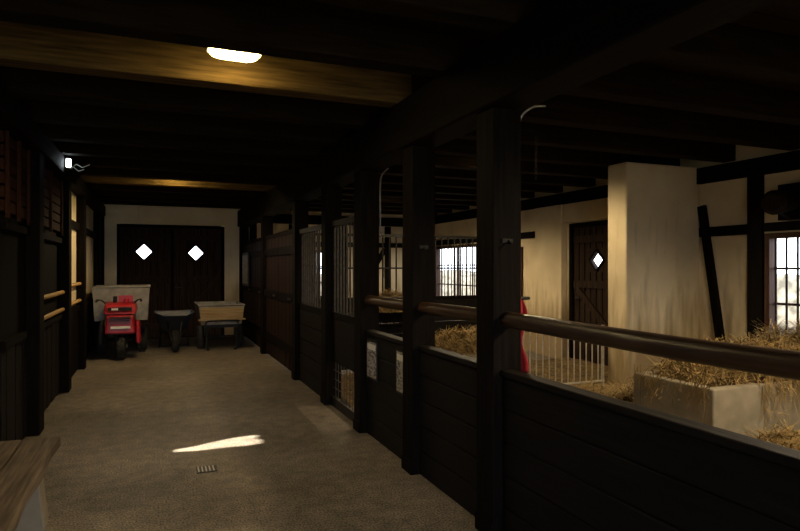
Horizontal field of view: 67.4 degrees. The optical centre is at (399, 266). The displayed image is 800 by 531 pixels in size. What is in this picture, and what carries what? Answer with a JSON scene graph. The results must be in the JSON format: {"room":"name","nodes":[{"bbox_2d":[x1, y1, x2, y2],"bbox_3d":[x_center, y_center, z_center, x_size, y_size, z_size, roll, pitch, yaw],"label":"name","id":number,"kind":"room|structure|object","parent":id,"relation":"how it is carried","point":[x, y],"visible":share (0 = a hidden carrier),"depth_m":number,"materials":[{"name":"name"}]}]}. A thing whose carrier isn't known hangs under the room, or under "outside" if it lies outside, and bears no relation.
{"room":"farm building","nodes":[
{"label":"farm building","id":0,"kind":"room"},
{"bbox_2d":[0,127,93,408],"bbox_3d":[-3.304,0.020,5.024,0.120,3.060,16.200,0,0,-22],"label":"wall","id":1,"kind":"structure","parent":0,"point":[12,245],"depth_m":5.30,"materials":[{"name":"beige paint"}]},
{"bbox_2d":[0,130,62,235],"bbox_3d":[-3.589,-0.715,5.961,0.058,0.670,3.030,0,0,-22],"label":"vent panel","id":2,"kind":"object","parent":1,"relation":"attached to","point":[16,174],"visible":0.92,"depth_m":5.05,"materials":[{"name":"red wood"}]},
{"bbox_2d":[0,220,95,440],"bbox_3d":[-4.444,0.440,8.042,0.049,2.180,7.530,0,0,-22],"label":"wainscot","id":3,"kind":"structure","parent":1,"relation":"attached to","point":[13,349],"depth_m":5.34,"materials":[{"name":"brown wood"}]},
{"bbox_2d":[44,282,81,319],"bbox_3d":[-4.148,0.385,7.380,0.050,0.320,3.580,0,0,-22],"label":"rails","id":4,"kind":"object","parent":3,"relation":"attached to","point":[47,296],"visible":0.66,"depth_m":6.86,"materials":[{"name":"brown wood"}]},
{"bbox_2d":[0,79,105,215],"bbox_3d":[-3.184,-1.169,5.072,0.140,0.198,16.199,0,0,-22],"label":"beam","id":5,"kind":"structure","parent":1,"relation":"attached to","point":[22,127],"depth_m":5.39,"materials":[{"name":"brown wood"}]},
{"bbox_2d":[65,158,89,170],"bbox_3d":[-3.737,-1.178,6.960,0.262,0.144,0.128,0,0,-22],"label":"lamp","id":6,"kind":"object","parent":5,"relation":"attached to","point":[69,163],"visible":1,"depth_m":6.91,"materials":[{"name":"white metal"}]},
{"bbox_2d":[104,204,402,337],"bbox_3d":[-2.826,0.020,14.076,7.850,3.060,0.200,0,0,-22],"label":"wall","id":7,"kind":"structure","parent":0,"point":[115,214],"depth_m":13.38,"materials":[{"name":"paint"}]},
{"bbox_2d":[117,224,224,338],"bbox_3d":[-4.998,0.316,13.166,2.198,2.468,0.242,0,0,-22],"label":"door","id":8,"kind":"structure","parent":7,"relation":"in","point":[177,280],"depth_m":13.13,"materials":[{"name":"brown wood"}]},
{"bbox_2d":[379,234,402,294],"bbox_3d":[-0.148,-0.036,8.829,0.362,0.884,0.090,0,0,-22],"label":"grille","id":9,"kind":"object","parent":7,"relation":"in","point":[382,235],"depth_m":8.82,"materials":[{"name":"grey metal"}]},
{"bbox_2d":[21,331,556,530],"bbox_3d":[0.208,1.600,6.539,8.130,0.100,16.550,0,0,-22],"label":"floor","id":10,"kind":"structure","parent":0,"point":[134,432],"depth_m":4.93,"materials":[{"name":"concrete"}]},
{"bbox_2d":[0,436,59,530],"bbox_3d":[-2.013,1.323,2.889,0.407,0.453,2.070,0,0,-22],"label":"wooden bench","id":11,"kind":"object","parent":10,"relation":"on","point":[23,466],"visible":1,"depth_m":3.40,"materials":[{"name":"brown wood"}]},
{"bbox_2d":[25,150,43,436],"bbox_3d":[-3.410,0.242,5.601,0.119,2.615,0.250,0,0,-22],"label":"timber post","id":12,"kind":"object","parent":10,"relation":"on","point":[34,243],"visible":0.78,"depth_m":5.50,"materials":[{"name":"brown wood"}]},
{"bbox_2d":[58,180,71,392],"bbox_3d":[-4.183,0.242,7.495,0.119,2.615,0.240,0,0,-22],"label":"timber post","id":13,"kind":"object","parent":10,"relation":"on","point":[65,248],"visible":0.78,"depth_m":7.39,"materials":[{"name":"brown wood"}]},
{"bbox_2d":[76,196,85,369],"bbox_3d":[-4.856,0.242,9.143,0.119,2.615,0.200,0,0,-22],"label":"timber post","id":14,"kind":"object","parent":10,"relation":"on","point":[80,201],"visible":0.83,"depth_m":9.05,"materials":[{"name":"brown wood"}]},
{"bbox_2d":[93,212,100,347],"bbox_3d":[-5.867,0.242,11.619,0.119,2.615,0.150,0,0,-22],"label":"timber post","id":15,"kind":"object","parent":10,"relation":"on","point":[96,215],"visible":0.56,"depth_m":11.55,"materials":[{"name":"brown wood"}]},
{"bbox_2d":[91,285,150,359],"bbox_3d":[-4.912,0.943,10.602,0.928,1.214,1.584,0,0,-22],"label":"motorised dumper","id":16,"kind":"object","parent":10,"relation":"on","point":[122,307],"visible":1,"depth_m":10.26,"materials":[{"name":"metal"}]},
{"bbox_2d":[154,310,194,351],"bbox_3d":[-4.329,1.194,11.500,0.708,0.715,1.686,0,0,-22],"label":"wheelbarrow","id":17,"kind":"object","parent":10,"relation":"on","point":[175,320],"visible":1,"depth_m":11.15,"materials":[{"name":"black metal"}]},
{"bbox_2d":[196,465,217,473],"bbox_3d":[-1.480,1.545,4.591,0.150,0.010,0.140,0,0,-22],"label":"floor drain","id":18,"kind":"object","parent":10,"relation":"on","point":[212,468],"visible":1,"depth_m":4.57,"materials":[{"name":"black metal"}]},
{"bbox_2d":[194,301,245,350],"bbox_3d":[-3.460,1.123,11.515,0.848,0.854,1.490,0,0,-22],"label":"cart","id":19,"kind":"object","parent":10,"relation":"on","point":[210,314],"visible":1,"depth_m":11.20,"materials":[{"name":"wood"}]},
{"bbox_2d":[239,227,248,335],"bbox_3d":[-3.526,0.322,13.569,0.190,2.457,0.190,0,0,-22],"label":"timber post","id":20,"kind":"object","parent":10,"relation":"on","point":[243,231],"depth_m":13.46,"materials":[{"name":"brown wood"}]},
{"bbox_2d":[260,216,272,353],"bbox_3d":[-2.400,0.322,10.794,0.202,2.457,0.190,0,0,-22],"label":"timber post","id":21,"kind":"object","parent":10,"relation":"on","point":[266,221],"visible":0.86,"depth_m":10.69,"materials":[{"name":"brown wood"}]},
{"bbox_2d":[252,237,260,346],"bbox_3d":[-2.698,0.485,11.481,0.115,2.070,1.303,0,0,-22],"label":"gate","id":22,"kind":"object","parent":21,"relation":"attached to","point":[256,253],"visible":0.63,"depth_m":11.58,"materials":[{"name":"brown wood"}]},
{"bbox_2d":[264,232,279,361],"bbox_3d":[-2.136,0.485,10.104,0.115,2.070,1.283,0,0,-22],"label":"gate","id":23,"kind":"object","parent":21,"relation":"attached to","point":[272,333],"visible":0.89,"depth_m":10.01,"materials":[{"name":"brown wood"}]},
{"bbox_2d":[291,201,307,379],"bbox_3d":[-1.390,0.322,8.322,0.202,2.457,0.190,0,0,-22],"label":"timber post","id":24,"kind":"object","parent":10,"relation":"on","point":[299,208],"visible":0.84,"depth_m":8.22,"materials":[{"name":"brown wood"}]},
{"bbox_2d":[278,229,291,370],"bbox_3d":[-1.664,0.485,8.949,0.115,2.070,1.173,0,0,-22],"label":"gate","id":25,"kind":"object","parent":24,"relation":"attached to","point":[285,249],"visible":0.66,"depth_m":9.04,"materials":[{"name":"brown wood"}]},
{"bbox_2d":[299,224,320,395],"bbox_3d":[-1.089,0.518,7.586,0.060,2.056,1.396,0,0,-22],"label":"panel","id":26,"kind":"object","parent":10,"relation":"on","point":[309,315],"visible":0.68,"depth_m":7.63,"materials":[{"name":"brown wood"}]},
{"bbox_2d":[309,233,311,304],"bbox_3d":[-1.260,0.028,8.375,0.028,0.987,0.090,0,0,-22],"label":"grille","id":27,"kind":"object","parent":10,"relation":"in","point":[309,233],"depth_m":8.33,"materials":[{"name":"grey metal"}]},
{"bbox_2d":[249,214,402,297],"bbox_3d":[-1.412,0.160,14.515,4.360,2.780,0.054,0,0,-22],"label":"timber framing","id":28,"kind":"object","parent":10,"relation":"on","point":[387,223],"visible":0.12,"depth_m":14.62,"materials":[{"name":"brown wood"}]},
{"bbox_2d":[242,240,252,341],"bbox_3d":[-3.229,0.485,12.783,0.115,2.070,1.470,0,0,-22],"label":"gate","id":29,"kind":"object","parent":28,"relation":"attached to","point":[248,245],"visible":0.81,"depth_m":12.56,"materials":[{"name":"brown wood"}]},
{"bbox_2d":[242,252,248,285],"bbox_3d":[-3.283,0.050,12.755,0.033,0.700,0.900,0,0,-22],"label":"notice board","id":30,"kind":"object","parent":29,"relation":"attached to","point":[245,256],"visible":1,"depth_m":12.65,"materials":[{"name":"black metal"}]},
{"bbox_2d":[237,0,779,226],"bbox_3d":[-0.508,-1.089,6.165,0.260,0.358,16.199,0,0,-22],"label":"support beam","id":31,"kind":"structure","parent":28,"relation":"on","point":[562,46],"depth_m":3.13,"materials":[{"name":"brown wood"}]},
{"bbox_2d":[320,186,341,404],"bbox_3d":[-0.789,0.322,6.850,0.202,2.457,0.190,0,0,-22],"label":"timber post","id":32,"kind":"object","parent":10,"relation":"on","point":[331,197],"visible":0.88,"depth_m":6.76,"materials":[{"name":"brown wood"}]},
{"bbox_2d":[331,216,353,420],"bbox_3d":[-0.556,0.520,6.281,0.060,2.060,1.036,0,0,-22],"label":"gate","id":33,"kind":"object","parent":10,"relation":"on","point":[342,323],"visible":0.73,"depth_m":6.38,"materials":[{"name":"brown wood"}]},
{"bbox_2d":[342,233,352,314],"bbox_3d":[-0.764,0.100,8.578,0.148,1.156,0.090,0,0,-22],"label":"grille","id":34,"kind":"object","parent":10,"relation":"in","point":[342,233],"depth_m":8.58,"materials":[{"name":"grey metal"}]},
{"bbox_2d":[353,170,378,432],"bbox_3d":[-0.324,0.322,5.711,0.202,2.457,0.190,0,0,-22],"label":"timber post","id":35,"kind":"object","parent":10,"relation":"on","point":[366,182],"visible":0.86,"depth_m":5.62,"materials":[{"name":"brown wood"}]},
{"bbox_2d":[379,168,388,235],"bbox_3d":[-0.151,-0.628,5.746,0.022,0.656,0.116,0,0,45],"label":"cable conduit","id":36,"kind":"object","parent":35,"relation":"attached to","point":[387,168],"visible":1,"depth_m":5.71,"materials":[{"name":"grey metal"}]},
{"bbox_2d":[401,145,434,474],"bbox_3d":[0.137,0.322,4.582,0.202,2.457,0.190,0,0,-22],"label":"timber post","id":37,"kind":"object","parent":10,"relation":"on","point":[418,161],"visible":0.88,"depth_m":4.50,"materials":[{"name":"brown wood"}]},
{"bbox_2d":[420,245,427,249],"label":"hooks","id":38,"kind":"object","parent":37,"relation":"attached to","point":[425,247],"depth_m":4.48,"materials":[{"name":"grey metal"}]},
{"bbox_2d":[435,235,476,307],"bbox_3d":[0.846,0.076,9.235,0.705,1.108,0.090,0,0,-22],"label":"grille","id":39,"kind":"object","parent":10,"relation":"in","point":[461,300],"depth_m":9.22,"materials":[{"name":"black metal"}]},
{"bbox_2d":[435,316,476,334],"bbox_3d":[0.846,0.885,9.235,0.705,0.275,0.090,0,0,-22],"label":"partition","id":40,"kind":"object","parent":10,"relation":"in","point":[441,323],"depth_m":9.17,"materials":[{"name":"brown wood"}]},
{"bbox_2d":[342,357,617,407],"bbox_3d":[2.712,1.473,4.402,4.390,0.084,10.100,0,0,-22],"label":"bedding","id":41,"kind":"object","parent":10,"relation":"on","point":[345,380],"visible":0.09,"depth_m":8.42,"materials":[{"name":"yellow plant"}]},
{"bbox_2d":[435,324,527,358],"bbox_3d":[0.729,1.122,7.468,1.631,0.856,0.840,0,0,-25],"label":"pile","id":42,"kind":"object","parent":41,"relation":"on","point":[465,343],"visible":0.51,"depth_m":7.30,"materials":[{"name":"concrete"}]},
{"bbox_2d":[572,377,633,402],"bbox_3d":[2.215,1.338,6.130,1.631,0.400,1.122,0,0,-22],"label":"pile","id":43,"kind":"object","parent":41,"relation":"on","point":[622,394],"visible":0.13,"depth_m":6.12,"materials":[{"name":"plant"}]},
{"bbox_2d":[627,314,799,450],"bbox_3d":[3.396,1.002,5.188,2.572,1.095,1.764,0,0,-22],"label":"trough","id":44,"kind":"object","parent":41,"relation":"on","point":[758,406],"visible":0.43,"depth_m":4.91,"materials":[{"name":"concrete"}]},
{"bbox_2d":[475,107,520,530],"bbox_3d":[0.572,0.322,3.517,0.202,2.457,0.190,0,0,-22],"label":"timber post","id":45,"kind":"object","parent":10,"relation":"on","point":[498,129],"visible":0.91,"depth_m":3.44,"materials":[{"name":"brown wood"}]},
{"bbox_2d":[502,239,512,244],"label":"hooks","id":46,"kind":"object","parent":45,"relation":"attached to","point":[509,241],"depth_m":3.42,"materials":[{"name":"grey metal"}]},
{"bbox_2d":[521,297,529,372],"bbox_3d":[0.719,0.416,3.638,0.158,0.471,0.044,0,0,-22],"label":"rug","id":47,"kind":"object","parent":45,"relation":"attached to","point":[524,361],"visible":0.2,"depth_m":3.64,"materials":[{"name":"fabric"}]},
{"bbox_2d":[521,105,545,118],"bbox_3d":[0.798,-0.708,3.581,0.229,0.556,0.034,0,0,-35],"label":"cable conduit","id":48,"kind":"object","parent":45,"relation":"attached to","point":[532,107],"visible":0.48,"depth_m":3.55,"materials":[{"name":"grey metal"}]},
{"bbox_2d":[523,325,604,385],"bbox_3d":[1.917,1.120,7.285,1.402,0.860,0.044,0,0,-22],"label":"gate","id":49,"kind":"object","parent":10,"relation":"on","point":[602,347],"visible":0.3,"depth_m":7.37,"materials":[{"name":"grey metal"}]},
{"bbox_2d":[365,295,799,530],"bbox_3d":[0.718,0.901,3.163,0.104,1.297,5.315,0,0,-22],"label":"partition","id":50,"kind":"object","parent":10,"relation":"on","point":[575,458],"depth_m":2.71,"materials":[{"name":"brown wood"}]},
{"bbox_2d":[367,338,377,381],"bbox_3d":[-0.253,0.840,5.438,0.016,0.360,0.280,0,0,-22],"label":"notice board","id":51,"kind":"object","parent":50,"relation":"attached to","point":[372,345],"visible":1,"depth_m":5.41,"materials":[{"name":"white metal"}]},
{"bbox_2d":[379,312,402,337],"bbox_3d":[-0.148,0.852,8.829,0.362,0.377,0.090,0,0,-22],"label":"partition","id":52,"kind":"object","parent":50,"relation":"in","point":[390,329],"depth_m":8.81,"materials":[{"name":"brown wood"}]},
{"bbox_2d":[379,288,402,325],"bbox_3d":[-0.081,0.562,8.530,1.058,0.564,0.527,0,0,-22],"label":"rack","id":53,"kind":"object","parent":52,"relation":"attached to","point":[388,294],"visible":0.22,"depth_m":8.43,"materials":[{"name":"black metal"}]},
{"bbox_2d":[396,348,402,395],"bbox_3d":[0.013,0.840,4.785,0.016,0.360,0.230,0,0,-22],"label":"notice board","id":54,"kind":"object","parent":50,"relation":"attached to","point":[399,352],"visible":0.64,"depth_m":4.81,"materials":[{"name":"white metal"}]},
{"bbox_2d":[435,150,799,343],"bbox_3d":[3.692,0.150,7.880,0.064,2.800,16.180,0,0,-22],"label":"framing","id":55,"kind":"object","parent":10,"relation":"on","point":[754,170],"visible":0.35,"depth_m":7.01,"materials":[{"name":"brown wood"}]},
{"bbox_2d":[0,0,799,215],"bbox_3d":[0.190,-1.389,6.585,7.530,0.238,14.930,0,0,-22],"label":"ceiling","id":56,"kind":"structure","parent":0,"point":[132,91],"depth_m":4.70,"materials":[{"name":"brown wood"}]},
{"bbox_2d":[207,48,260,64],"bbox_3d":[-1.075,-1.423,3.903,0.340,0.172,0.188,0,0,-22],"label":"ceiling lamp","id":57,"kind":"object","parent":56,"relation":"attached to","point":[234,56],"visible":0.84,"depth_m":3.87,"materials":[{"name":"white paint"}]},
{"bbox_2d":[237,0,799,91],"bbox_3d":[0.208,-1.570,6.539,8.130,0.120,16.550,0,0,-22],"label":"ceiling beam","id":58,"kind":"structure","parent":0,"point":[772,18],"depth_m":3.74,"materials":[{"name":"brown wood"}]},
{"bbox_2d":[435,145,799,351],"bbox_3d":[3.778,0.020,7.916,0.120,3.060,16.200,0,0,-22],"label":"wall","id":59,"kind":"structure","parent":0,"point":[726,201],"depth_m":7.36,"materials":[{"name":"paint"}]},
{"bbox_2d":[436,244,476,295],"bbox_3d":[1.317,0.185,13.877,0.130,1.370,2.100,0,0,-22],"label":"window","id":60,"kind":"structure","parent":59,"relation":"in","point":[438,249],"depth_m":13.86,"materials":[{"name":"brown wood"}]},
{"bbox_2d":[521,247,522,296],"bbox_3d":[2.167,0.215,11.794,0.130,1.190,1.000,0,0,-22],"label":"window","id":61,"kind":"structure","parent":59,"relation":"in","point":[521,247],"depth_m":11.31,"materials":[{"name":"brown wood"}]},
{"bbox_2d":[535,205,566,357],"bbox_3d":[2.617,0.250,10.439,0.119,2.600,0.750,0,0,-22],"label":"pilaster","id":62,"kind":"object","parent":59,"relation":"attached to","point":[550,229],"visible":0.71,"depth_m":10.37,"materials":[{"name":"beige paint"}]},
{"bbox_2d":[563,198,607,222],"bbox_3d":[3.209,-0.895,9.017,0.099,0.310,2.310,0,0,-22],"label":"lintel","id":63,"kind":"object","parent":59,"relation":"attached to","point":[597,209],"visible":0.45,"depth_m":9.53,"materials":[{"name":"paint"}]},
{"bbox_2d":[569,220,607,365],"bbox_3d":[3.135,0.412,9.435,0.162,2.275,1.390,0,0,-22],"label":"door","id":64,"kind":"structure","parent":59,"relation":"in","point":[588,281],"depth_m":9.65,"materials":[{"name":"brown wood"}]},
{"bbox_2d":[761,182,799,220],"bbox_3d":[4.052,-0.703,6.355,0.541,0.394,0.267,0,0,-35],"label":"rack","id":65,"kind":"object","parent":59,"relation":"attached to","point":[784,201],"visible":1,"depth_m":6.25,"materials":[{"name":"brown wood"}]},
{"bbox_2d":[764,232,799,337],"bbox_3d":[4.380,0.215,6.374,0.130,1.190,0.990,0,0,-22],"label":"window","id":66,"kind":"structure","parent":59,"relation":"in","point":[770,239],"depth_m":6.75,"materials":[{"name":"brown wood"}]},
{"bbox_2d":[608,162,698,389],"bbox_3d":[3.207,0.141,7.580,1.189,2.817,0.330,0,0,-22],"label":"pier","id":67,"kind":"object","parent":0,"point":[653,219],"visible":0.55,"depth_m":7.39,"materials":[{"name":"beige paint"}]},
{"label":"outside","id":68,"kind":"structure","parent":0,"visible":0},
{"bbox_3d":[1.794,1.705,8.834,70.000,0.090,75.000,0,0,-22],"label":"ground","id":69,"kind":"structure","parent":68,"visible":0},
{"bbox_2d":[443,269,799,332],"bbox_3d":[5.264,0.776,15.140,1.702,1.769,28.257,0,0,-22],"label":"hedge","id":70,"kind":"object","parent":69,"relation":"on","point":[792,279],"visible":0.06,"depth_m":10.37,"materials":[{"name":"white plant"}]}
]}

